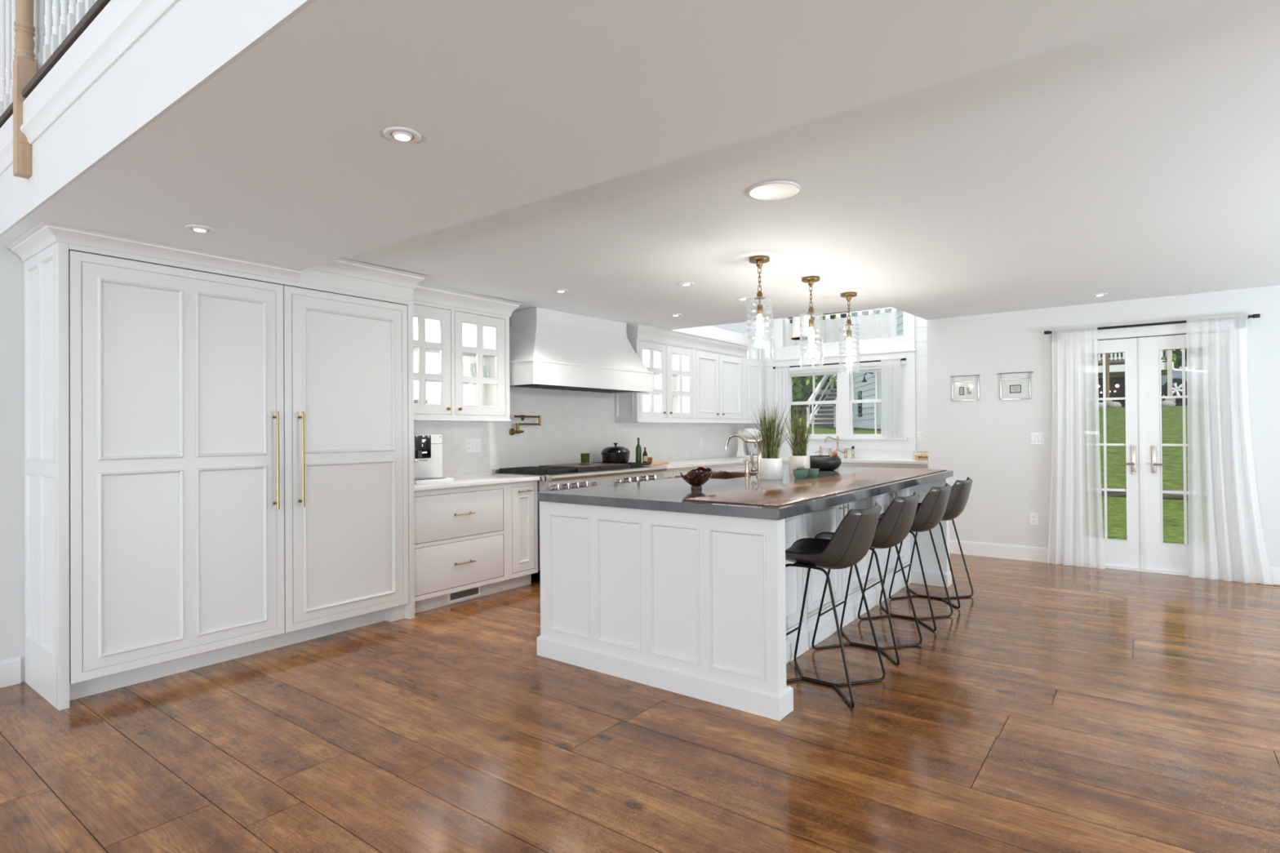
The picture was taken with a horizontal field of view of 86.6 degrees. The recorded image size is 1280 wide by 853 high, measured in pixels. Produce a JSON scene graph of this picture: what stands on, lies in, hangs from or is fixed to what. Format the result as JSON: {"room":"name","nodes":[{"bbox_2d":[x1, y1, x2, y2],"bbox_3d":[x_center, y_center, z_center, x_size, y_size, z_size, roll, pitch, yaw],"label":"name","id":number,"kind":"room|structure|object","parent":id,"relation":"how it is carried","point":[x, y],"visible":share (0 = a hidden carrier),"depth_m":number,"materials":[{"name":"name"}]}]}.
{"room":"kitchen","nodes":[
{"label":"kitchen","id":0,"kind":"room"},
{"bbox_2d":[0,246,744,682],"bbox_3d":[-2.860,-1.231,4.208,0.138,5.250,14.500,-1,0,37],"label":"wall","id":1,"kind":"structure","parent":0,"point":[11,265],"depth_m":3.55,"materials":[{"name":"white paint"}]},
{"bbox_2d":[0,657,20,688],"bbox_3d":[-5.195,1.275,0.958,0.015,0.135,6.500,-1,0,37],"label":"baseboard","id":2,"kind":"structure","parent":1,"relation":"attached to","point":[10,669],"depth_m":3.52,"materials":[{"name":"white paint"}]},
{"bbox_2d":[413,283,522,422],"bbox_3d":[-1.543,-0.555,5.510,0.401,1.018,1.250,-1,0,37],"label":"upper cabinet","id":3,"kind":"object","parent":1,"relation":"attached to","point":[453,330],"visible":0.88,"depth_m":5.55,"materials":[{"name":"white paint"}]},
{"bbox_2d":[413,347,494,385],"bbox_3d":[-1.618,-0.500,5.513,0.256,0.261,1.121,-1,0,37],"label":"shelf","id":4,"kind":"object","parent":3,"relation":"attached to","point":[432,357],"depth_m":5.86,"materials":[{"name":"white paint"}]},
{"bbox_2d":[413,386,745,477],"bbox_3d":[-0.268,0.040,7.548,0.012,0.890,6.042,-1,0,37],"label":"backsplash","id":5,"kind":"structure","parent":1,"relation":"attached to","point":[574,423],"depth_m":6.84,"materials":[{"name":"tile"}]},
{"bbox_2d":[466,439,481,453],"bbox_3d":[-1.454,0.169,5.947,0.008,0.118,0.168,-1,0,37],"label":"wall outlet","id":6,"kind":"object","parent":5,"relation":"attached to","point":[472,445],"visible":1,"depth_m":5.94,"materials":[{"name":"white plastic"}]},
{"bbox_2d":[508,414,541,439],"bbox_3d":[-1.066,0.010,6.344,0.155,0.236,0.395,-1,0,37],"label":"pot filler","id":7,"kind":"object","parent":5,"relation":"attached to","point":[512,431],"visible":1,"depth_m":6.29,"materials":[{"name":"gold metal"}]},
{"bbox_2d":[509,306,653,394],"bbox_3d":[-0.613,-0.723,6.598,0.587,0.730,1.742,-1,0,37],"label":"range hood","id":8,"kind":"object","parent":1,"relation":"attached to","point":[549,348],"visible":0.99,"depth_m":6.31,"materials":[{"name":"white paint"}]},
{"bbox_2d":[614,324,699,422],"bbox_3d":[0.199,-0.568,7.833,0.401,1.048,1.230,-1,0,37],"label":"upper cabinet","id":9,"kind":"object","parent":1,"relation":"attached to","point":[667,353],"visible":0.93,"depth_m":7.81,"materials":[{"name":"white paint"}]},
{"bbox_2d":[643,373,678,395],"bbox_3d":[0.175,-0.509,7.904,0.256,0.255,1.100,-1,0,37],"label":"shelf","id":10,"kind":"object","parent":9,"relation":"attached to","point":[656,375],"depth_m":8.20,"materials":[{"name":"white paint"}]},
{"bbox_2d":[690,336,750,423],"bbox_3d":[0.958,-0.568,8.845,0.401,1.048,1.300,-1,0,37],"label":"upper cabinet","id":11,"kind":"object","parent":1,"relation":"attached to","point":[719,366],"visible":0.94,"depth_m":8.75,"materials":[{"name":"white paint"}]},
{"bbox_2d":[745,346,768,423],"bbox_3d":[1.516,-0.568,9.589,0.401,1.048,0.560,-1,0,37],"label":"upper cabinet","id":12,"kind":"object","parent":1,"relation":"attached to","point":[754,366],"visible":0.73,"depth_m":9.51,"materials":[{"name":"white paint"}]},
{"bbox_2d":[0,0,1221,269],"bbox_3d":[0.622,-1.185,1.306,8.950,0.423,1.257,-1,0,37],"label":"ceiling","id":13,"kind":"structure","parent":0,"point":[285,153],"depth_m":1.99,"materials":[{"name":"white paint"}]},
{"bbox_2d":[0,0,315,236],"bbox_3d":[0.241,-1.186,0.798,8.950,0.423,0.012,-1,0,37],"label":"wall","id":14,"kind":"structure","parent":13,"relation":"attached to","point":[195,41],"depth_m":2.16,"materials":[{"name":"white paint"}]},
{"bbox_2d":[0,0,179,176],"bbox_3d":[0.225,-1.345,0.778,8.950,0.175,0.040,-1,0,37],"label":"trim","id":15,"kind":"structure","parent":14,"relation":"attached to","point":[121,24],"depth_m":2.43,"materials":[{"name":"white paint"}]},
{"bbox_2d":[185,224,214,232],"bbox_3d":[-2.096,-0.940,3.236,0.116,0.014,0.116,-1,0,37],"label":"recessed light","id":16,"kind":"object","parent":13,"relation":"in","point":[200,228],"visible":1,"depth_m":3.22,"materials":[{"name":"white paint"}]},
{"bbox_2d":[383,126,421,143],"bbox_3d":[-0.780,-0.955,2.232,0.116,0.014,0.116,-1,0,37],"label":"recessed light","id":17,"kind":"object","parent":13,"relation":"in","point":[400,135],"visible":1,"depth_m":2.22,"materials":[{"name":"white paint"}]},
{"bbox_2d":[0,553,1279,852],"bbox_3d":[0.711,1.328,1.386,8.950,0.050,14.729,-1,0,37],"label":"floor","id":18,"kind":"structure","parent":0,"point":[1060,708],"depth_m":2.81,"materials":[{"name":"brown wood"}]},
{"bbox_2d":[5,221,427,710],"bbox_3d":[-2.383,0.144,4.147,0.704,2.392,2.084,-1,0,37],"label":"tall cabinet","id":19,"kind":"object","parent":18,"relation":"on","point":[219,449],"visible":0.99,"depth_m":3.69,"materials":[{"name":"white paint"}]},
{"bbox_2d":[413,480,537,613],"bbox_3d":[-1.452,0.898,5.428,0.623,0.886,1.223,-1,0,37],"label":"base cabinet","id":20,"kind":"object","parent":18,"relation":"on","point":[486,536],"visible":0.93,"depth_m":5.21,"materials":[{"name":"white paint"}]},
{"bbox_2d":[448,586,480,604],"bbox_3d":[-1.346,1.286,5.221,0.008,0.092,0.310,-1,0,37],"label":"vent","id":21,"kind":"object","parent":20,"relation":"attached to","point":[478,589],"visible":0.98,"depth_m":5.22,"materials":[{"name":"white plastic"}]},
{"bbox_2d":[413,474,540,490],"bbox_3d":[-1.457,0.440,5.431,0.619,0.030,1.225,-1,0,37],"label":"countertop","id":22,"kind":"structure","parent":20,"relation":"on","point":[485,479],"depth_m":5.35,"materials":[{"name":"white stone"}]},
{"bbox_2d":[413,434,453,484],"bbox_3d":[-1.697,0.245,5.229,0.445,0.361,0.360,-1,0,37],"label":"coffee machine","id":23,"kind":"object","parent":22,"relation":"on","point":[428,448],"visible":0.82,"depth_m":5.18,"materials":[{"name":"white plastic"}]},
{"bbox_2d":[413,477,453,484],"bbox_3d":[-1.605,0.410,5.141,0.195,0.028,0.330,-1,0,37],"label":"drip tray","id":24,"kind":"object","parent":23,"relation":"on","point":[416,480],"depth_m":5.08,"materials":[{"name":"white plastic"}]},
{"bbox_2d":[492,462,666,570],"bbox_3d":[-0.508,0.855,6.548,0.782,0.972,1.683,-1,0,37],"label":"range cooker","id":25,"kind":"object","parent":18,"relation":"on","point":[564,476],"visible":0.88,"depth_m":6.12,"materials":[{"name":"silver metal"}]},
{"bbox_2d":[600,443,630,462],"bbox_3d":[-0.252,0.270,7.027,0.340,0.201,0.303,0,0,-13],"label":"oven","id":26,"kind":"object","parent":25,"relation":"on","point":[615,454],"visible":1,"depth_m":6.91,"materials":[{"name":"black metal"}]},
{"bbox_2d":[601,452,629,462],"bbox_3d":[-0.252,0.318,7.026,0.283,0.105,0.308,-1,0,37],"label":"pot","id":27,"kind":"object","parent":26,"relation":"on","point":[611,457],"depth_m":6.90,"materials":[{"name":"black metal"}]},
{"bbox_3d":[-0.539,0.365,6.692,0.140,0.010,0.140,-1,0,37],"label":"coaster","id":28,"kind":"object","parent":25,"relation":"on","visible":0},
{"bbox_2d":[580,453,590,463],"bbox_3d":[-0.540,0.313,6.692,0.092,0.096,0.092,-1,0,37],"label":"cup","id":29,"kind":"object","parent":28,"relation":"on","point":[584,457],"visible":1,"depth_m":6.66,"materials":[{"name":"green"}]},
{"bbox_2d":[662,468,674,479],"bbox_3d":[0.044,0.899,7.423,0.623,0.886,0.370,-1,0,37],"label":"base cabinet","id":30,"kind":"object","parent":18,"relation":"on","point":[669,473],"visible":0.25,"depth_m":7.33,"materials":[{"name":"white paint"}]},
{"bbox_2d":[674,464,716,476],"bbox_3d":[0.425,0.900,7.938,0.614,0.886,0.910,-1,0,37],"label":"base cabinet","id":31,"kind":"object","parent":18,"relation":"on","point":[683,470],"visible":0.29,"depth_m":7.62,"materials":[{"name":"white paint"}]},
{"bbox_2d":[716,461,757,471],"bbox_3d":[1.064,0.900,8.790,0.614,0.886,1.220,-1,0,37],"label":"base cabinet","id":32,"kind":"object","parent":18,"relation":"on","point":[733,467],"visible":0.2,"depth_m":8.48,"materials":[{"name":"white paint"}]},
{"bbox_2d":[537,477,951,720],"bbox_3d":[0.999,0.874,4.811,1.526,0.893,3.303,-1,0,37],"label":"kitchen island","id":33,"kind":"object","parent":18,"relation":"on","point":[700,606],"visible":0.64,"depth_m":3.51,"materials":[{"name":"white paint"}]},
{"bbox_2d":[537,466,953,519],"bbox_3d":[1.022,0.398,4.824,1.510,0.056,3.365,-1,0,37],"label":"island countertop","id":34,"kind":"structure","parent":33,"relation":"on","point":[752,497],"depth_m":3.85,"materials":[{"name":"stone"}]},
{"bbox_2d":[680,466,712,489],"bbox_3d":[0.343,0.312,4.090,0.190,0.128,0.190,-1,0,37],"label":"bowl","id":35,"kind":"object","parent":34,"relation":"on","point":[696,477],"visible":1,"depth_m":4.06,"materials":[{"name":"brown glass"}]},
{"bbox_2d":[674,471,757,479],"bbox_3d":[0.673,0.505,5.326,0.457,0.262,0.784,-1,0,37],"label":"sink","id":36,"kind":"object","parent":34,"relation":"in","point":[721,474],"visible":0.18,"depth_m":5.67,"materials":[{"name":"brown metal"}]},
{"bbox_2d":[724,434,762,477],"bbox_3d":[0.782,0.218,5.139,0.312,0.322,0.059,-1,0,28],"label":"island faucet","id":37,"kind":"object","parent":34,"relation":"on","point":[753,468],"visible":0.81,"depth_m":5.09,"materials":[{"name":"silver metal"}]},
{"bbox_2d":[742,459,751,477],"bbox_3d":[0.797,0.312,5.064,0.057,0.134,0.044,-1,0,37],"label":"sprayer","id":38,"kind":"object","parent":34,"relation":"on","point":[747,461],"visible":1,"depth_m":5.05,"materials":[{"name":"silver metal"}]},
{"bbox_2d":[738,400,799,479],"bbox_3d":[0.941,0.081,4.864,0.457,0.592,0.368,0,0,-15],"label":"grass plant","id":39,"kind":"object","parent":34,"relation":"on","point":[770,465],"visible":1,"depth_m":4.82,"materials":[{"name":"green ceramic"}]},
{"bbox_2d":[781,404,820,475],"bbox_3d":[1.211,0.100,5.314,0.410,0.555,0.452,-1,0,37],"label":"grass plant","id":40,"kind":"object","parent":34,"relation":"on","point":[799,457],"visible":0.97,"depth_m":5.26,"materials":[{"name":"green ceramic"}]},
{"bbox_2d":[792,466,808,478],"bbox_3d":[1.165,0.331,4.932,0.114,0.089,0.114,-1,0,37],"label":"succulent bowl","id":41,"kind":"object","parent":34,"relation":"on","point":[800,473],"visible":1,"depth_m":4.90,"materials":[{"name":"green ceramic"}]},
{"bbox_2d":[792,470,808,478],"bbox_3d":[1.165,0.344,4.932,0.112,0.062,0.112,-1,0,37],"label":"pot","id":42,"kind":"object","parent":41,"relation":"on","point":[797,473],"depth_m":4.89,"materials":[{"name":"green ceramic"}]},
{"bbox_2d":[804,468,818,477],"bbox_3d":[1.270,0.344,5.029,0.110,0.063,0.110,-1,0,37],"label":"succulent bowl","id":43,"kind":"object","parent":34,"relation":"on","point":[812,473],"visible":0.87,"depth_m":4.99,"materials":[{"name":"green ceramic"}]},
{"bbox_2d":[809,455,841,471],"bbox_3d":[1.586,0.317,5.885,0.306,0.122,0.306,-1,0,37],"label":"stoneware bowl","id":44,"kind":"object","parent":34,"relation":"on","point":[824,463],"visible":0.8,"depth_m":5.76,"materials":[{"name":"black"}]},
{"bbox_2d":[782,461,870,467],"bbox_3d":[2.501,0.890,8.838,1.180,0.886,0.653,-1,0,37],"label":"base cabinet","id":45,"kind":"object","parent":18,"relation":"on","point":[843,464],"visible":0.09,"depth_m":8.39,"materials":[{"name":"white paint"}]},
{"bbox_2d":[653,448,928,469],"bbox_3d":[1.756,0.374,7.856,2.848,0.143,3.121,-1,0,37],"label":"countertop","id":46,"kind":"structure","parent":45,"relation":"on","point":[884,456],"depth_m":8.61,"materials":[{"name":"white stone"}]},
{"bbox_2d":[642,462,668,466],"bbox_3d":[0.078,0.411,7.497,0.280,0.028,0.520,-1,0,37],"label":"chopping board","id":47,"kind":"object","parent":46,"relation":"on","point":[660,463],"visible":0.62,"depth_m":7.47,"materials":[{"name":"brown wood"}]},
{"bbox_2d":[635,437,641,462],"bbox_3d":[-0.016,0.264,7.425,0.066,0.286,0.066,-1,0,37],"label":"oil bottle","id":48,"kind":"object","parent":47,"relation":"on","point":[638,450],"visible":0.79,"depth_m":7.40,"materials":[{"name":"green"}]},
{"bbox_2d":[736,427,762,457],"bbox_3d":[1.518,0.223,9.387,0.360,0.407,0.220,-1,0,37],"label":"stand mixer","id":49,"kind":"object","parent":46,"relation":"on","point":[744,449],"visible":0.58,"depth_m":9.34,"materials":[{"name":"white metal"}]},
{"bbox_2d":[746,442,762,455],"bbox_3d":[1.574,0.307,9.344,0.220,0.173,0.220,-1,0,37],"label":"bowl","id":50,"kind":"object","parent":49,"relation":"on","point":[750,446],"depth_m":9.27,"materials":[{"name":"white ceramic"}]},
{"bbox_2d":[822,435,852,457],"bbox_3d":[2.601,0.270,8.963,0.365,0.292,0.186,0,0,11],"label":"bridge faucet","id":51,"kind":"object","parent":46,"relation":"on","point":[837,438],"visible":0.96,"depth_m":8.96,"materials":[{"name":"brown metal"}]},
{"bbox_2d":[913,451,928,459],"bbox_3d":[3.537,0.357,8.260,0.364,0.097,0.144,-1,0,37],"label":"basket","id":52,"kind":"object","parent":46,"relation":"on","point":[917,456],"visible":0.44,"depth_m":8.28,"materials":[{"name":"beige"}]},
{"bbox_2d":[915,453,928,459],"bbox_3d":[3.536,0.368,8.259,0.340,0.061,0.130,-1,0,37],"label":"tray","id":53,"kind":"object","parent":52,"relation":"on","point":[917,456],"depth_m":8.27,"materials":[{"name":"beige"}]},
{"bbox_2d":[785,502,885,708],"bbox_3d":[0.935,0.851,3.461,0.535,0.925,0.476,-1,0,37],"label":"bar stool","id":54,"kind":"object","parent":18,"relation":"on","point":[852,539],"visible":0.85,"depth_m":3.28,"materials":[{"name":"grey leather"}]},
{"bbox_2d":[785,538,830,553],"bbox_3d":[0.926,0.538,3.468,0.500,0.293,0.466,-1,0,37],"label":"seat cushion","id":55,"kind":"object","parent":54,"relation":"on","point":[802,545],"depth_m":3.65,"materials":[{"name":"black leather"}]},
{"bbox_2d":[811,491,922,665],"bbox_3d":[1.361,0.851,4.029,0.535,0.925,0.476,-1,0,37],"label":"bar stool","id":56,"kind":"object","parent":18,"relation":"on","point":[895,525],"visible":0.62,"depth_m":3.83,"materials":[{"name":"grey leather"}]},
{"bbox_2d":[870,462,928,469],"bbox_3d":[3.305,0.881,8.235,0.830,0.886,0.653,-1,0,37],"label":"base cabinet","id":57,"kind":"object","parent":18,"relation":"on","point":[873,465],"visible":0.12,"depth_m":8.05,"materials":[{"name":"white paint"}]},
{"bbox_2d":[857,482,953,631],"bbox_3d":[1.830,0.851,4.646,0.535,0.925,0.476,-1,0,37],"label":"bar stool","id":58,"kind":"object","parent":18,"relation":"on","point":[931,510],"visible":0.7,"depth_m":4.44,"materials":[{"name":"grey leather"}]},
{"bbox_2d":[888,476,973,608],"bbox_3d":[2.241,0.852,5.194,0.535,0.925,0.476,-1,0,37],"label":"bar stool","id":59,"kind":"object","parent":18,"relation":"on","point":[960,490],"visible":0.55,"depth_m":5.00,"materials":[{"name":"grey leather"}]},
{"bbox_2d":[1250,582,1279,588],"bbox_3d":[5.167,1.292,5.474,0.365,0.007,0.100,-1,0,37],"label":"floor vent","id":60,"kind":"object","parent":18,"relation":"in","point":[1251,584],"visible":1,"depth_m":5.52,"materials":[{"name":"brown wood"}]},
{"bbox_2d":[713,320,754,333],"bbox_3d":[1.359,-2.115,8.544,1.440,1.470,2.500,-1,0,37],"label":"ceiling","id":61,"kind":"structure","parent":0,"point":[739,326],"depth_m":9.71,"materials":[{"name":"white paint"}]},
{"bbox_2d":[342,0,1279,329],"bbox_3d":[2.668,-1.169,4.033,8.950,0.161,5.562,-1,0,37],"label":"ceiling","id":62,"kind":"structure","parent":0,"point":[1142,161],"depth_m":3.43,"materials":[{"name":"white paint"}]},
{"bbox_2d":[746,255,773,332],"bbox_3d":[0.776,-0.761,4.405,0.170,0.664,0.170,0,0,-16],"label":"pendant light","id":63,"kind":"object","parent":62,"relation":"hanging from","point":[759,260],"visible":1,"depth_m":4.39,"materials":[{"name":"gold metal"}]},
{"bbox_2d":[754,290,764,314],"bbox_3d":[0.776,-0.803,4.406,0.068,0.154,0.068,-1,0,37],"label":"socket","id":64,"kind":"object","parent":63,"relation":"attached to","point":[759,295],"depth_m":4.39,"materials":[{"name":"gold metal"}]},
{"bbox_2d":[747,180,800,200],"bbox_3d":[0.617,-1.084,3.126,0.236,0.012,0.236,-1,0,37],"label":"flush ceiling light","id":65,"kind":"object","parent":62,"relation":"attached to","point":[771,190],"visible":1,"depth_m":3.11,"materials":[{"name":"white paint"}]},
{"bbox_2d":[800,275,822,368],"bbox_3d":[1.268,-0.770,5.036,0.170,0.664,0.170,0,0,-16],"label":"pendant light","id":66,"kind":"object","parent":62,"relation":"hanging from","point":[811,280],"visible":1,"depth_m":5.02,"materials":[{"name":"gold metal"}]},
{"bbox_2d":[806,306,815,327],"bbox_3d":[1.268,-0.812,5.037,0.068,0.154,0.068,-1,0,37],"label":"socket","id":67,"kind":"object","parent":66,"relation":"attached to","point":[811,309],"depth_m":5.02,"materials":[{"name":"gold metal"}]},
{"bbox_2d":[838,292,859,373],"bbox_3d":[1.745,-0.778,5.672,0.170,0.664,0.170,0,0,-16],"label":"pendant light","id":68,"kind":"object","parent":62,"relation":"hanging from","point":[848,295],"visible":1,"depth_m":5.66,"materials":[{"name":"gold metal"}]},
{"bbox_2d":[844,319,853,337],"bbox_3d":[1.745,-0.820,5.673,0.068,0.154,0.068,-1,0,37],"label":"socket","id":69,"kind":"object","parent":68,"relation":"attached to","point":[848,322],"depth_m":5.66,"materials":[{"name":"gold metal"}]},
{"bbox_2d":[744,315,928,449],"bbox_3d":[2.729,-0.766,9.151,2.900,4.200,0.116,-1,0,37],"label":"wall","id":70,"kind":"structure","parent":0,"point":[765,340],"depth_m":9.69,"materials":[{"name":"white paint"}]},
{"bbox_2d":[773,339,916,449],"bbox_3d":[2.718,-0.391,9.130,1.940,1.389,0.170,-1,0,37],"label":"window","id":71,"kind":"structure","parent":70,"relation":"attached to","point":[905,348],"depth_m":9.02,"materials":[{"name":"white paint"}]},
{"bbox_2d":[773,358,906,368],"bbox_3d":[2.624,-0.838,9.090,1.815,0.032,0.062,-1,0,37],"label":"rod","id":72,"kind":"object","parent":71,"relation":"attached to","point":[901,359],"visible":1,"depth_m":9.05,"materials":[{"name":"black"}]},
{"bbox_2d":[774,365,791,436],"bbox_3d":[2.011,-0.354,9.520,0.240,0.990,0.059,-1,0,37],"label":"cafe curtain","id":73,"kind":"object","parent":72,"relation":"hanging from","point":[782,374],"visible":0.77,"depth_m":9.52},
{"bbox_2d":[880,358,901,436],"bbox_3d":[3.191,-0.368,8.635,0.250,0.990,0.057,-1,0,37],"label":"cafe curtain","id":74,"kind":"object","parent":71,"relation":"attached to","point":[891,372],"visible":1,"depth_m":8.63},
{"bbox_2d":[774,311,915,351],"bbox_3d":[2.719,-1.427,9.148,1.910,0.680,0.142,-1,0,37],"label":"window","id":75,"kind":"structure","parent":70,"relation":"attached to","point":[908,320],"depth_m":9.12,"materials":[{"name":"white paint"}]},
{"bbox_2d":[782,307,897,346],"bbox_3d":[2.673,-1.325,9.084,1.660,0.378,0.037,-1,0,37],"label":"valance","id":76,"kind":"object","parent":75,"relation":"attached to","point":[882,325],"visible":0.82,"depth_m":8.98,"materials":[{"name":"white fabric"}]},
{"bbox_2d":[926,285,1279,568],"bbox_3d":[5.525,-0.282,5.441,6.085,3.250,0.120,-1,0,37],"label":"wall","id":77,"kind":"structure","parent":0,"point":[985,440],"depth_m":6.67,"materials":[{"name":"white paint"}]},
{"bbox_2d":[950,374,980,400],"bbox_3d":[3.346,-0.396,6.989,0.278,0.261,0.016,-1,0,37],"label":"picture frame","id":78,"kind":"object","parent":77,"relation":"attached to","point":[961,390],"visible":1,"depth_m":6.99,"materials":[{"name":"silver metal"}]},
{"bbox_2d":[949,539,1048,562],"bbox_3d":[3.527,1.247,6.855,1.165,0.135,0.015,-1,0,37],"label":"baseboard","id":79,"kind":"structure","parent":77,"relation":"attached to","point":[975,548],"depth_m":6.79,"materials":[{"name":"white paint"}]},
{"bbox_2d":[996,371,1033,399],"bbox_3d":[3.709,-0.401,6.717,0.322,0.268,0.016,-1,0,37],"label":"picture frame","id":80,"kind":"object","parent":77,"relation":"attached to","point":[1011,388],"visible":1,"depth_m":6.72,"materials":[{"name":"silver metal"}]},
{"bbox_2d":[1009,384,1021,393],"bbox_3d":[3.712,-0.371,6.720,0.100,0.080,0.002,-1,0,37],"label":"print","id":81,"kind":"object","parent":80,"relation":"attached to","point":[1014,388],"depth_m":6.72,"materials":[{"name":"white"}]},
{"bbox_2d":[1029,512,1038,525],"bbox_3d":[3.840,0.903,6.625,0.075,0.118,0.008,-1,0,37],"label":"wall outlet","id":82,"kind":"object","parent":77,"relation":"attached to","point":[1033,517],"visible":1,"depth_m":6.62,"materials":[{"name":"white plastic"}]},
{"bbox_2d":[1029,432,1044,444],"bbox_3d":[3.859,0.118,6.611,0.118,0.118,0.008,-1,0,37],"label":"light switch","id":83,"kind":"object","parent":77,"relation":"attached to","point":[1035,438],"visible":1,"depth_m":6.61,"materials":[{"name":"white plastic"}]},
{"bbox_2d":[1051,323,1188,575],"bbox_3d":[4.562,0.218,6.154,1.400,2.230,0.176,-1,0,37],"label":"door","id":84,"kind":"structure","parent":77,"relation":"in","point":[1144,548],"depth_m":6.13,"materials":[{"name":"white paint"}]},
{"bbox_2d":[1044,313,1260,334],"bbox_3d":[4.505,-0.905,6.074,1.535,0.035,0.090,-1,0,37],"label":"curtain rod","id":85,"kind":"object","parent":77,"relation":"attached to","point":[1253,316],"visible":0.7,"depth_m":6.04,"materials":[{"name":"black"}]},
{"bbox_2d":[1047,326,1105,568],"bbox_3d":[4.062,0.193,6.351,0.455,2.223,0.069,-1,0,37],"label":"curtain","id":86,"kind":"object","parent":85,"relation":"hanging from","point":[1076,531],"visible":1,"depth_m":6.35,"materials":[{"name":"fabric"}]},
{"bbox_2d":[1186,314,1274,585],"bbox_3d":[4.937,0.183,5.700,0.543,2.223,0.077,-1,0,41],"label":"curtain","id":87,"kind":"object","parent":85,"relation":"hanging from","point":[1227,540],"visible":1,"depth_m":5.73,"materials":[{"name":"fabric"}]},
{"bbox_2d":[1271,567,1279,584],"bbox_3d":[6.513,1.213,4.615,3.540,0.135,0.015,-1,0,37],"label":"baseboard","id":88,"kind":"structure","parent":77,"relation":"attached to","point":[1275,571],"depth_m":5.58,"materials":[{"name":"white paint"}]},
{"bbox_3d":[1.923,-2.087,8.109,3.085,1.760,2.720,-1,0,37],"label":"ceiling","id":89,"kind":"structure","parent":0,"visible":0},
{"bbox_2d":[791,315,810,340],"bbox_3d":[1.990,-1.974,8.383,0.264,1.781,0.264,-1,0,37],"label":"drum pendant","id":90,"kind":"object","parent":89,"relation":"hanging from","point":[802,321],"visible":0.5,"depth_m":8.28,"materials":[{"name":"white fabric"}]},
{"bbox_3d":[1.893,-1.422,3.004,8.950,0.052,5.483,-1,0,37],"label":"ceiling","id":91,"kind":"structure","parent":0,"visible":0},
{"bbox_2d":[0,0,111,178],"bbox_3d":[0.218,-1.840,0.852,8.840,1.434,0.176,-1,0,37],"label":"balustrade","id":92,"kind":"object","parent":91,"relation":"on","point":[35,34],"visible":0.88,"depth_m":2.94,"materials":[{"name":"brown wood"}]},
{"label":"outside","id":93,"kind":"structure","parent":0,"visible":0},
{"bbox_2d":[791,405,1188,544],"bbox_3d":[11.000,-0.042,10.500,115.000,2.930,110.000,-1,0,37],"label":"lawn","id":94,"kind":"structure","parent":93,"point":[1171,416],"depth_m":12.48,"materials":[{"name":"green plant"}]},
{"bbox_2d":[787,314,823,393],"bbox_3d":[5.609,-3.873,29.683,6.052,8.137,6.649,0,0,-4],"label":"tree","id":95,"kind":"object","parent":94,"relation":"on","point":[806,380],"visible":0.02,"depth_m":28.93,"materials":[{"name":"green plant"}]},
{"bbox_2d":[791,368,836,427],"bbox_3d":[7.285,-1.504,30.521,3.672,4.210,3.380,-1,0,22],"label":"tree","id":96,"kind":"object","parent":94,"relation":"on","point":[797,386],"visible":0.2,"depth_m":29.44,"materials":[{"name":"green plant"}]},
{"bbox_2d":[806,374,836,427],"bbox_3d":[8.461,-1.251,28.467,2.200,2.770,5.140,-1,0,37],"label":"stairs","id":97,"kind":"structure","parent":94,"relation":"on","point":[827,412],"depth_m":27.24,"materials":[{"name":"white wood"}]},
{"bbox_2d":[798,311,845,427],"bbox_3d":[9.073,-4.607,30.326,4.306,9.904,6.221,0,0,1],"label":"tree","id":98,"kind":"object","parent":94,"relation":"on","point":[821,317],"visible":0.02,"depth_m":30.25,"materials":[{"name":"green plant"}]},
{"bbox_2d":[845,306,903,429],"bbox_3d":[9.864,-3.045,21.692,5.500,6.400,9.900,0,0,7],"label":"house","id":99,"kind":"structure","parent":94,"relation":"on","point":[864,383],"depth_m":23.09,"materials":[{"name":"white"}]},
{"bbox_2d":[862,372,873,382],"bbox_3d":[7.497,-1.634,22.390,0.392,0.340,0.175,0,0,-2],"label":"wall lamp","id":100,"kind":"object","parent":99,"relation":"attached to","point":[864,380],"depth_m":22.36,"materials":[{"name":"black metal"}]},
{"bbox_2d":[1097,377,1124,406],"bbox_3d":[15.683,-1.113,25.676,6.300,1.300,0.100,-1,0,37],"label":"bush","id":101,"kind":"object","parent":94,"relation":"on","point":[1120,391],"depth_m":24.51,"materials":[{"name":"grey"}]},
{"bbox_2d":[1097,349,1175,407],"bbox_3d":[14.595,-1.640,23.967,6.620,2.450,4.140,-1,0,37],"label":"deck","id":102,"kind":"object","parent":94,"relation":"on","point":[1111,371],"visible":0.09,"depth_m":21.29,"materials":[{"name":"white"}]},
{"bbox_2d":[1097,356,1186,399],"bbox_3d":[18.840,-1.786,25.687,4.591,1.673,1.894,-1,0,37],"label":"parked car","id":103,"kind":"object","parent":94,"relation":"on","point":[1176,372],"visible":0.21,"depth_m":24.34,"materials":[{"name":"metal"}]},
{"bbox_2d":[1097,352,1186,406],"bbox_3d":[20.988,-4.818,33.205,10.162,10.773,8.763,-1,0,37],"label":"tree","id":104,"kind":"object","parent":94,"relation":"on","point":[1179,402],"visible":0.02,"depth_m":30.24,"materials":[{"name":"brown plant"}]},
{"bbox_2d":[1101,487,1187,500],"bbox_3d":[7.976,1.036,10.199,5.516,0.208,0.218,-1,0,37],"label":"log","id":105,"kind":"object","parent":94,"relation":"on","point":[1109,494],"visible":0.08,"depth_m":10.20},
{"bbox_2d":[1109,348,1186,405],"bbox_3d":[23.747,-4.706,28.851,10.118,9.605,5.752,0,0,-5],"label":"tree","id":106,"kind":"object","parent":94,"relation":"on","point":[1176,353],"visible":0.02,"depth_m":28.37,"materials":[{"name":"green plant"}]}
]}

